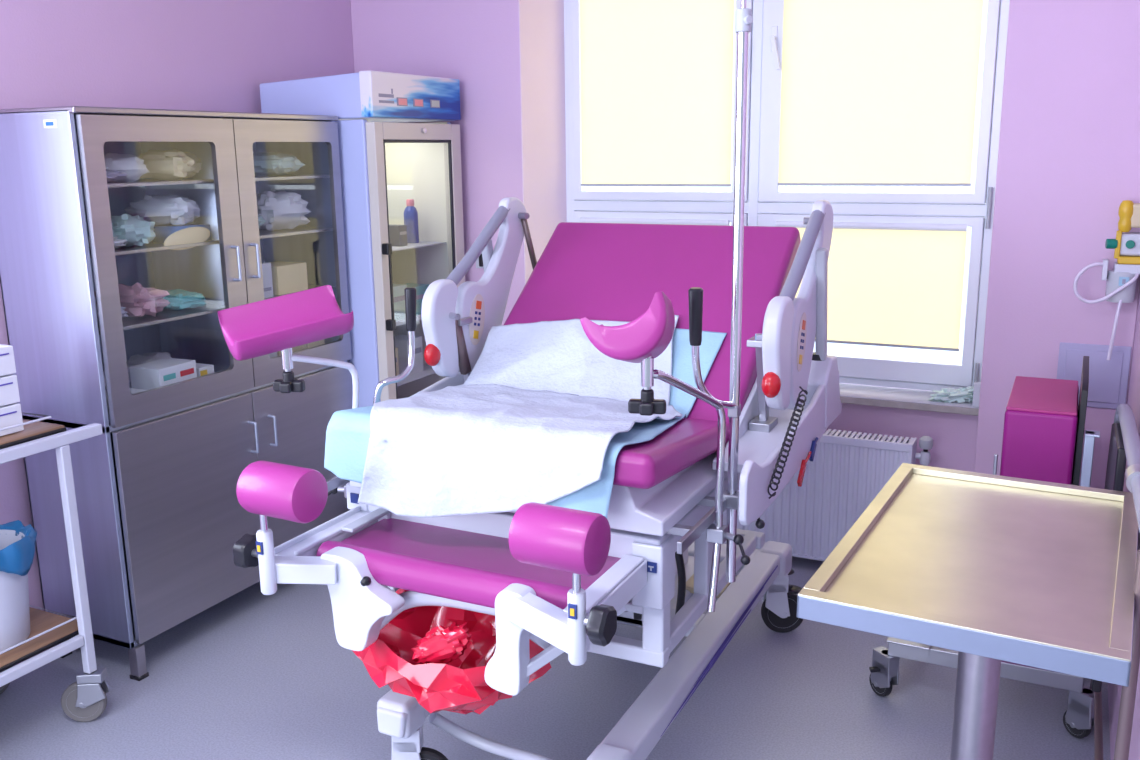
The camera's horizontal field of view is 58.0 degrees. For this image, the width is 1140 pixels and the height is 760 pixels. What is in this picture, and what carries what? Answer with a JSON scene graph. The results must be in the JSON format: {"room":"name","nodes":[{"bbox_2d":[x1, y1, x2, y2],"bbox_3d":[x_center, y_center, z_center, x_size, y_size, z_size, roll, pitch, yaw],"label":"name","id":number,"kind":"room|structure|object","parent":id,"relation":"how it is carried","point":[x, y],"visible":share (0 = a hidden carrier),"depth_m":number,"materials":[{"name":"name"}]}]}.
{"room":"hospital room","nodes":[
{"label":"hospital room","id":0,"kind":"room"},
{"bbox_2d":[0,0,353,666],"bbox_3d":[-2.353,-0.257,2.441,0.120,2.900,7.500,5,14,26],"label":"wall","id":1,"kind":"structure","parent":0,"point":[199,55],"depth_m":3.80,"materials":[{"name":"purple paint"}]},
{"bbox_2d":[0,556,1110,759],"bbox_3d":[-0.142,1.462,1.379,5.600,0.050,6.900,5,14,26],"label":"floor","id":2,"kind":"structure","parent":0,"point":[252,675],"depth_m":3.24,"materials":[{"name":"plastic"}]},
{"bbox_2d":[0,412,110,721],"bbox_3d":[-1.826,0.640,2.824,0.510,0.968,1.035,5,14,26],"label":"cart","id":3,"kind":"object","parent":2,"relation":"on","point":[84,700],"visible":0.94,"depth_m":3.04,"materials":[{"name":"white metal"}]},
{"bbox_2d":[0,403,23,435],"bbox_3d":[-1.726,0.122,2.876,0.234,0.080,0.262,5,14,26],"label":"carton","id":4,"kind":"object","parent":3,"relation":"on","point":[11,414],"visible":1,"depth_m":2.91,"materials":[{"name":"white cardboard"}]},
{"bbox_2d":[0,374,19,405],"bbox_3d":[-1.727,0.040,2.857,0.234,0.080,0.262,5,14,26],"label":"carton","id":5,"kind":"object","parent":4,"relation":"on","point":[9,391],"visible":1,"depth_m":2.90,"materials":[{"name":"white cardboard"}]},
{"bbox_2d":[0,344,15,375],"bbox_3d":[-1.728,-0.042,2.839,0.234,0.080,0.262,5,14,26],"label":"carton","id":6,"kind":"object","parent":5,"relation":"on","point":[7,361],"visible":1,"depth_m":2.88,"materials":[{"name":"white cardboard"}]},
{"bbox_2d":[0,529,29,651],"bbox_3d":[-1.702,0.622,2.994,0.256,0.305,0.256,5,14,26],"label":"waste bin","id":7,"kind":"object","parent":3,"relation":"on","point":[14,588],"visible":0.84,"depth_m":2.97,"materials":[{"name":"white plastic"}]},
{"bbox_2d":[0,520,36,575],"bbox_3d":[-1.703,0.504,2.970,0.302,0.115,0.298,5,14,26],"label":"liner","id":8,"kind":"object","parent":7,"relation":"in","point":[16,558],"visible":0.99,"depth_m":2.94,"materials":[{"name":"blue plastic"}]},
{"bbox_2d":[0,106,352,680],"bbox_3d":[-1.350,-0.038,3.817,0.469,1.846,1.216,5,14,26],"label":"tall cabinet","id":9,"kind":"object","parent":2,"relation":"on","point":[161,517],"visible":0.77,"depth_m":3.47,"materials":[{"name":"silver metal"}]},
{"bbox_2d":[45,122,53,125],"bbox_3d":[-1.546,-0.761,3.055,0.033,0.011,0.001,5,14,26],"label":"print","id":10,"kind":"object","parent":9,"relation":"attached to","point":[46,123],"depth_m":3.05},
{"bbox_2d":[80,167,126,182],"bbox_3d":[-1.529,-0.652,3.264,0.225,0.052,0.165,0,13,2],"label":"pack","id":11,"kind":"object","parent":9,"relation":"on","point":[111,175],"visible":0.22,"depth_m":3.24},
{"bbox_2d":[88,236,127,249],"bbox_3d":[-1.535,-0.442,3.304,0.225,0.044,0.146,3,13,17],"label":"pack","id":12,"kind":"object","parent":9,"relation":"on","point":[118,243],"visible":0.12,"depth_m":3.29},
{"bbox_2d":[96,304,127,323],"bbox_3d":[-1.540,-0.216,3.330,0.206,0.068,0.107,3,13,15],"label":"pack","id":13,"kind":"object","parent":9,"relation":"on","point":[123,312],"visible":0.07,"depth_m":3.33},
{"bbox_2d":[79,153,149,181],"bbox_3d":[-1.484,-0.693,3.349,0.196,0.093,0.185,10,17,40],"label":"pack","id":14,"kind":"object","parent":9,"relation":"on","point":[134,166],"visible":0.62,"depth_m":3.31},
{"bbox_2d":[102,357,131,390],"bbox_3d":[-1.593,0.007,3.469,0.246,0.164,0.166,2,13,12],"label":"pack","id":15,"kind":"object","parent":9,"relation":"in","point":[128,368],"visible":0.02,"depth_m":3.46},
{"bbox_2d":[106,388,145,419],"bbox_3d":[-1.464,0.077,3.356,0.121,0.075,0.130,5,14,26],"label":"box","id":16,"kind":"object","parent":9,"relation":"in","point":[132,390],"visible":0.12,"depth_m":3.35,"materials":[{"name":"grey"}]},
{"bbox_2d":[94,283,170,316],"bbox_3d":[-1.475,-0.273,3.461,0.238,0.117,0.169,5,14,26],"label":"pack","id":17,"kind":"object","parent":9,"relation":"on","point":[138,300],"visible":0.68,"depth_m":3.40},
{"bbox_2d":[111,214,155,246],"bbox_3d":[-1.476,-0.498,3.407,0.175,0.108,0.245,-11,16,-40],"label":"pack","id":18,"kind":"object","parent":9,"relation":"on","point":[137,231],"visible":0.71,"depth_m":3.35},
{"bbox_2d":[127,352,170,366],"bbox_3d":[-1.493,-0.026,3.663,0.244,0.143,0.187,5,14,26],"label":"pack","id":19,"kind":"object","parent":9,"relation":"in","point":[137,359],"visible":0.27,"depth_m":3.63},
{"bbox_2d":[129,358,196,389],"bbox_3d":[-1.386,0.009,3.518,0.131,0.135,0.170,5,14,23],"label":"box","id":20,"kind":"object","parent":9,"relation":"in","point":[166,371],"visible":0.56,"depth_m":3.46,"materials":[{"name":"white plastic"}]},
{"bbox_2d":[138,149,201,179],"bbox_3d":[-1.389,-0.743,3.541,0.224,0.105,0.197,-2,13,-6],"label":"pack","id":21,"kind":"object","parent":9,"relation":"on","point":[173,164],"visible":0.82,"depth_m":3.47},
{"bbox_2d":[153,224,210,242],"bbox_3d":[-1.349,-0.509,3.574,0.140,0.055,0.130,4,13,20],"label":"box","id":22,"kind":"object","parent":9,"relation":"on","point":[162,232],"visible":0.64,"depth_m":3.53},
{"bbox_2d":[124,194,200,224],"bbox_3d":[-1.404,-0.590,3.554,0.242,0.105,0.160,0,13,5],"label":"pack","id":23,"kind":"object","parent":22,"relation":"on","point":[170,209],"visible":0.91,"depth_m":3.50},
{"bbox_2d":[163,289,205,310],"bbox_3d":[-1.383,-0.287,3.634,0.194,0.070,0.155,10,16,39],"label":"pack","id":24,"kind":"object","parent":9,"relation":"on","point":[180,299],"visible":0.82,"depth_m":3.58},
{"bbox_2d":[164,227,209,249],"bbox_3d":[-1.301,-0.482,3.499,0.024,0.074,0.208,5,14,26],"label":"pad","id":25,"kind":"object","parent":9,"relation":"on","point":[189,235],"visible":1,"depth_m":3.49,"materials":[{"name":"beige fabric"}]},
{"bbox_2d":[196,363,213,376],"bbox_3d":[-1.331,-0.003,3.652,0.121,0.100,0.070,5,14,26],"label":"box","id":26,"kind":"object","parent":9,"relation":"in","point":[201,369],"visible":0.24,"depth_m":3.62,"materials":[{"name":"white plastic"}]},
{"bbox_2d":[82,175,328,188],"bbox_3d":[-1.388,-0.713,3.682,0.378,0.012,1.178,5,14,26],"label":"shelf","id":27,"kind":"object","parent":9,"relation":"attached to","point":[197,181],"depth_m":3.67,"materials":[{"name":"glass"}]},
{"bbox_2d":[89,227,332,258],"bbox_3d":[-1.385,-0.508,3.728,0.378,0.012,1.178,5,14,26],"label":"shelf","id":28,"kind":"object","parent":9,"relation":"attached to","point":[313,231],"depth_m":3.67,"materials":[{"name":"glass"}]},
{"bbox_2d":[98,285,335,334],"bbox_3d":[-1.382,-0.276,3.779,0.378,0.012,1.178,5,14,26],"label":"shelf","id":29,"kind":"object","parent":9,"relation":"attached to","point":[212,306],"depth_m":3.54,"materials":[{"name":"glass"}]},
{"bbox_2d":[258,215,265,228],"bbox_3d":[-1.250,-0.589,3.860,0.208,0.083,0.131,-3,13,-9],"label":"pack","id":30,"kind":"object","parent":9,"relation":"on","point":[261,220],"visible":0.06,"depth_m":3.87},
{"bbox_2d":[262,262,272,297],"bbox_3d":[-1.207,-0.376,3.893,0.121,0.130,0.100,5,14,26],"label":"box","id":31,"kind":"object","parent":9,"relation":"on","point":[266,267],"visible":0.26,"depth_m":3.89,"materials":[{"name":"grey cardboard"}]},
{"bbox_2d":[269,352,276,357],"bbox_3d":[-1.194,-0.078,3.932,0.121,0.120,0.090,5,14,26],"label":"box","id":32,"kind":"object","parent":9,"relation":"in","point":[274,354],"visible":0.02,"depth_m":3.92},
{"bbox_2d":[253,152,304,175],"bbox_3d":[-1.177,-0.836,3.977,0.245,0.092,0.243,5,14,26],"label":"pack","id":33,"kind":"object","parent":9,"relation":"on","point":[269,163],"visible":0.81,"depth_m":3.91},
{"bbox_2d":[256,189,310,230],"bbox_3d":[-1.162,-0.668,4.031,0.251,0.160,0.243,-11,16,-38],"label":"pack","id":34,"kind":"object","parent":9,"relation":"on","point":[282,209],"visible":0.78,"depth_m":3.96},
{"bbox_2d":[268,261,307,294],"bbox_3d":[-1.151,-0.403,4.053,0.150,0.110,0.170,5,14,26],"label":"box","id":35,"kind":"object","parent":9,"relation":"on","point":[287,277],"visible":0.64,"depth_m":4.01,"materials":[{"name":"beige cardboard"}]},
{"bbox_2d":[277,344,306,355],"bbox_3d":[-1.151,-0.147,4.055,0.150,0.200,0.160,5,14,26],"label":"box","id":36,"kind":"object","parent":9,"relation":"in","point":[301,347],"visible":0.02,"depth_m":4.05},
{"bbox_2d":[307,339,324,347],"bbox_3d":[-1.089,-0.136,4.186,0.150,0.120,0.100,5,14,26],"label":"box","id":37,"kind":"object","parent":9,"relation":"in","point":[320,342],"visible":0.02,"depth_m":4.15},
{"bbox_2d":[260,70,464,406],"bbox_3d":[-0.858,-0.332,4.583,0.599,1.953,0.646,5,14,26],"label":"fridge","id":38,"kind":"object","parent":2,"relation":"on","point":[386,162],"visible":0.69,"depth_m":4.24,"materials":[{"name":"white metal"}]},
{"bbox_2d":[379,89,393,103],"bbox_3d":[-0.728,-1.126,4.074,0.001,0.057,0.100,5,14,26],"label":"print","id":39,"kind":"object","parent":38,"relation":"attached to","point":[386,96],"depth_m":4.07,"materials":[{"name":"grey paper"}]},
{"bbox_2d":[395,347,398,375],"bbox_3d":[-0.843,-0.066,4.524,0.121,0.140,0.140,5,14,26],"label":"box","id":40,"kind":"object","parent":38,"relation":"on","point":[396,349],"visible":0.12,"depth_m":4.55,"materials":[{"name":"grey"}]},
{"bbox_2d":[389,225,407,246],"bbox_3d":[-0.784,-0.638,4.535,0.121,0.090,0.060,5,14,26],"label":"box","id":41,"kind":"object","parent":38,"relation":"on","point":[397,233],"visible":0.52,"depth_m":4.50,"materials":[{"name":"grey cardboard"}]},
{"bbox_2d":[393,284,406,320],"bbox_3d":[-0.802,-0.345,4.554,0.121,0.150,0.120,5,14,26],"label":"box","id":42,"kind":"object","parent":38,"relation":"on","point":[398,289],"visible":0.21,"depth_m":4.53,"materials":[{"name":"grey cardboard"}]},
{"bbox_2d":[396,315,420,326],"bbox_3d":[-0.888,-0.277,4.611,0.450,0.006,0.570,5,14,26],"label":"shelf","id":43,"kind":"object","parent":38,"relation":"attached to","point":[403,321],"depth_m":4.50,"materials":[{"name":"white metal"}]},
{"bbox_2d":[395,334,423,374],"bbox_3d":[-0.755,-0.116,4.697,0.121,0.160,0.120,5,14,26],"label":"box","id":44,"kind":"object","parent":38,"relation":"on","point":[401,341],"visible":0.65,"depth_m":4.65,"materials":[{"name":"grey cardboard"}]},
{"bbox_2d":[404,199,418,242],"bbox_3d":[-0.719,-0.719,4.655,0.064,0.195,0.064,5,14,26],"label":"medicine bottle","id":45,"kind":"object","parent":38,"relation":"on","point":[410,212],"visible":0.96,"depth_m":4.63,"materials":[{"name":"blue plastic"}]},
{"bbox_2d":[397,364,434,386],"bbox_3d":[-0.884,-0.023,4.668,0.450,0.006,0.570,5,14,26],"label":"shelf","id":46,"kind":"object","parent":38,"relation":"attached to","point":[428,370],"depth_m":4.63,"materials":[{"name":"grey metal"}]},
{"bbox_2d":[405,283,428,315],"bbox_3d":[-0.728,-0.369,4.705,0.121,0.130,0.130,5,14,26],"label":"box","id":47,"kind":"object","parent":38,"relation":"on","point":[420,288],"visible":0.29,"depth_m":4.67,"materials":[{"name":"grey"}]},
{"bbox_2d":[392,241,445,251],"bbox_3d":[-0.892,-0.589,4.542,0.450,0.006,0.570,5,14,26],"label":"shelf","id":48,"kind":"object","parent":38,"relation":"attached to","point":[422,244],"depth_m":4.62,"materials":[{"name":"white glass"}]},
{"bbox_2d":[218,197,841,759],"bbox_3d":[0.053,0.275,3.010,1.273,1.550,1.956,6,14,28],"label":"bed","id":49,"kind":"object","parent":2,"relation":"on","point":[559,579],"visible":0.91,"depth_m":2.61,"materials":[{"name":"plastic"}]},
{"bbox_2d":[281,348,292,368],"bbox_3d":[-0.710,-0.073,2.575,0.027,0.090,0.027,5,14,26],"label":"socket","id":50,"kind":"object","parent":49,"relation":"attached to","point":[287,356],"depth_m":2.57,"materials":[{"name":"silver metal"}]},
{"bbox_2d":[352,589,551,714],"bbox_3d":[-0.314,0.638,2.533,0.658,0.342,0.329,5,14,26],"label":"bag","id":51,"kind":"object","parent":49,"relation":"hanging from","point":[438,656],"visible":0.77,"depth_m":2.43,"materials":[{"name":"red plastic"}]},
{"bbox_2d":[316,518,620,609],"bbox_3d":[-0.133,0.396,2.658,0.740,0.072,0.726,5,14,26],"label":"cushion","id":52,"kind":"object","parent":49,"relation":"on","point":[468,560],"depth_m":2.43,"materials":[{"name":"leather"}]},
{"bbox_2d":[358,315,682,517],"bbox_3d":[-0.074,0.066,2.820,0.770,0.376,0.976,5,14,26],"label":"sheet","id":53,"kind":"object","parent":49,"relation":"on","point":[538,413],"visible":0.93,"depth_m":2.52,"materials":[{"name":"white fabric"}]},
{"bbox_2d":[324,328,726,517],"bbox_3d":[-0.079,0.063,2.838,0.876,0.309,0.899,5,14,26],"label":"pad","id":54,"kind":"object","parent":49,"relation":"on","point":[348,432],"visible":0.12,"depth_m":2.62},
{"bbox_2d":[641,356,653,386],"bbox_3d":[0.162,-0.032,2.146,0.027,0.090,0.027,5,14,26],"label":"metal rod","id":55,"kind":"object","parent":49,"relation":"attached to","point":[647,364],"depth_m":2.14,"materials":[{"name":"silver metal"}]},
{"bbox_2d":[504,222,800,446],"bbox_3d":[0.203,-0.184,3.235,0.865,0.562,0.728,5,14,26],"label":"backrest cushion","id":56,"kind":"object","parent":49,"relation":"on","point":[592,271],"depth_m":3.29,"materials":[{"name":"leather"}]},
{"bbox_2d":[613,418,728,488],"bbox_3d":[-0.070,0.139,2.736,0.860,0.135,0.610,5,14,26],"label":"seat cushion","id":57,"kind":"object","parent":49,"relation":"on","point":[665,461],"depth_m":2.45,"materials":[{"name":"leather"}]},
{"bbox_2d":[723,0,764,582],"bbox_3d":[0.403,-0.418,2.394,0.199,1.904,0.066,12,18,44],"label":"pole","id":58,"kind":"object","parent":49,"relation":"attached to","point":[743,18],"visible":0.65,"depth_m":2.43,"materials":[{"name":"silver metal"}]},
{"bbox_2d":[796,463,1137,759],"bbox_3d":[0.881,0.768,2.245,0.542,0.900,0.912,6,14,29],"label":"table","id":59,"kind":"object","parent":2,"relation":"on","point":[990,569],"visible":0.88,"depth_m":2.04,"materials":[{"name":"silver metal"}]},
{"bbox_2d":[869,356,1099,738],"bbox_3d":[1.347,0.458,3.241,0.656,1.060,0.595,5,14,26],"label":"chair","id":60,"kind":"object","parent":2,"relation":"on","point":[1044,420],"visible":0.49,"depth_m":2.98,"materials":[{"name":"purple metal"}]},
{"bbox_2d":[350,0,1139,488],"bbox_3d":[0.592,-0.747,4.462,3.335,2.900,0.470,5,14,26],"label":"wall","id":61,"kind":"structure","parent":0,"point":[1069,149],"depth_m":3.73,"materials":[{"name":"purple paint"}]},
{"bbox_2d":[476,253,483,267],"bbox_3d":[-0.400,-0.573,4.716,0.085,0.125,0.030,5,14,26],"label":"wall socket","id":62,"kind":"object","parent":61,"relation":"attached to","point":[479,262],"visible":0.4,"depth_m":4.71,"materials":[{"name":"white plastic"}]},
{"bbox_2d":[518,0,566,283],"bbox_3d":[-0.116,-1.002,4.669,0.004,1.916,0.315,9,16,36],"label":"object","id":63,"kind":"structure","parent":61,"relation":"attached to","point":[541,22],"depth_m":4.63,"materials":[{"name":"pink peach-beige paint"}]},
{"bbox_2d":[564,0,1009,390],"bbox_3d":[0.831,-0.952,4.388,1.895,1.916,0.128,5,14,26],"label":"window","id":64,"kind":"structure","parent":61,"relation":"in","point":[765,203],"depth_m":4.30,"materials":[{"name":"white plastic"}]},
{"bbox_2d":[579,217,729,225],"bbox_3d":[0.374,-0.477,4.688,0.719,0.512,0.032,5,14,26],"label":"roller blind","id":65,"kind":"object","parent":64,"relation":"attached to","point":[582,219],"visible":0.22,"depth_m":4.61,"materials":[{"name":"beige fabric"}]},
{"bbox_2d":[580,0,733,186],"bbox_3d":[0.362,-1.364,4.490,0.719,1.020,0.032,5,14,26],"label":"roller blind","id":66,"kind":"object","parent":64,"relation":"attached to","point":[657,75],"visible":1,"depth_m":4.52,"materials":[{"name":"beige fabric"}]},
{"bbox_2d":[775,221,966,350],"bbox_3d":[1.227,-0.397,4.277,0.769,0.512,0.032,5,14,26],"label":"roller blind","id":67,"kind":"object","parent":64,"relation":"attached to","point":[890,284],"visible":0.62,"depth_m":4.23,"materials":[{"name":"beige fabric"}]},
{"bbox_2d":[778,0,982,185],"bbox_3d":[1.215,-1.286,4.078,0.769,1.015,0.032,5,14,26],"label":"roller blind","id":68,"kind":"object","parent":64,"relation":"attached to","point":[874,92],"visible":1,"depth_m":4.11,"materials":[{"name":"beige fabric"}]},
{"bbox_2d":[714,429,932,560],"bbox_3d":[0.732,0.453,4.352,1.496,0.601,0.122,5,14,26],"label":"radiator","id":69,"kind":"object","parent":61,"relation":"attached to","point":[847,471],"visible":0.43,"depth_m":4.12,"materials":[{"name":"metal"}]},
{"bbox_2d":[824,429,913,443],"bbox_3d":[0.702,0.180,4.306,1.406,0.005,0.100,5,14,26],"label":"grille","id":70,"kind":"object","parent":69,"relation":"attached to","point":[839,437],"depth_m":4.07,"materials":[{"name":"metal"}]},
{"bbox_2d":[755,377,978,408],"bbox_3d":[0.783,0.007,4.506,1.918,0.004,0.228,5,14,26],"label":"windowsill","id":71,"kind":"structure","parent":61,"relation":"attached to","point":[846,390],"depth_m":4.23,"materials":[{"name":"white plastic"}]},
{"bbox_2d":[927,386,973,402],"bbox_3d":[1.536,0.053,4.090,0.220,0.066,0.113,3,13,15],"label":"crumpled cloth","id":72,"kind":"object","parent":71,"relation":"on","point":[965,394],"visible":0.9,"depth_m":4.07,"materials":[{"name":"white fabric"}]},
{"bbox_2d":[972,382,980,406],"bbox_3d":[1.585,0.057,4.004,0.026,0.096,0.020,5,14,26],"label":"bracket","id":73,"kind":"object","parent":71,"relation":"on","point":[976,392],"visible":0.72,"depth_m":4.00,"materials":[{"name":"white plastic"}]},
{"bbox_2d":[840,396,978,415],"bbox_3d":[0.780,0.022,4.510,1.923,0.028,0.230,5,14,26],"label":"trim","id":74,"kind":"structure","parent":61,"relation":"attached to","point":[849,400],"depth_m":4.11,"materials":[{"name":"stone"}]},
{"bbox_2d":[1057,342,1131,408],"bbox_3d":[1.882,-0.014,3.705,0.230,0.230,0.013,5,14,26],"label":"access panel","id":75,"kind":"object","parent":61,"relation":"attached to","point":[1108,379],"visible":0.66,"depth_m":3.69,"materials":[{"name":"paint"}]},
{"bbox_2d":[1073,200,1139,359],"bbox_3d":[1.863,-0.349,3.571,0.204,0.548,0.129,5,14,26],"label":"suction regulator","id":76,"kind":"object","parent":61,"relation":"attached to","point":[1121,282],"visible":1,"depth_m":3.51,"materials":[{"name":"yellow plastic"}]},
{"bbox_2d":[1105,270,1137,302],"bbox_3d":[1.906,-0.325,3.556,0.096,0.106,0.103,5,14,26],"label":"canister","id":77,"kind":"object","parent":76,"relation":"on","point":[1120,284],"depth_m":3.52,"materials":[{"name":"white plastic"}]},
{"bbox_2d":[1108,289,1139,759],"bbox_3d":[1.697,-0.403,2.853,0.100,2.900,3.150,5,14,26],"label":"wall","id":78,"kind":"structure","parent":0,"point":[1114,691],"depth_m":3.03,"materials":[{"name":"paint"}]},
{"bbox_2d":[1090,404,1139,759],"bbox_3d":[1.312,0.640,2.491,0.052,1.032,1.242,5,14,25],"label":"frame","id":79,"kind":"object","parent":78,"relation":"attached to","point":[1124,445],"visible":0.71,"depth_m":2.33,"materials":[{"name":"grey metal"}]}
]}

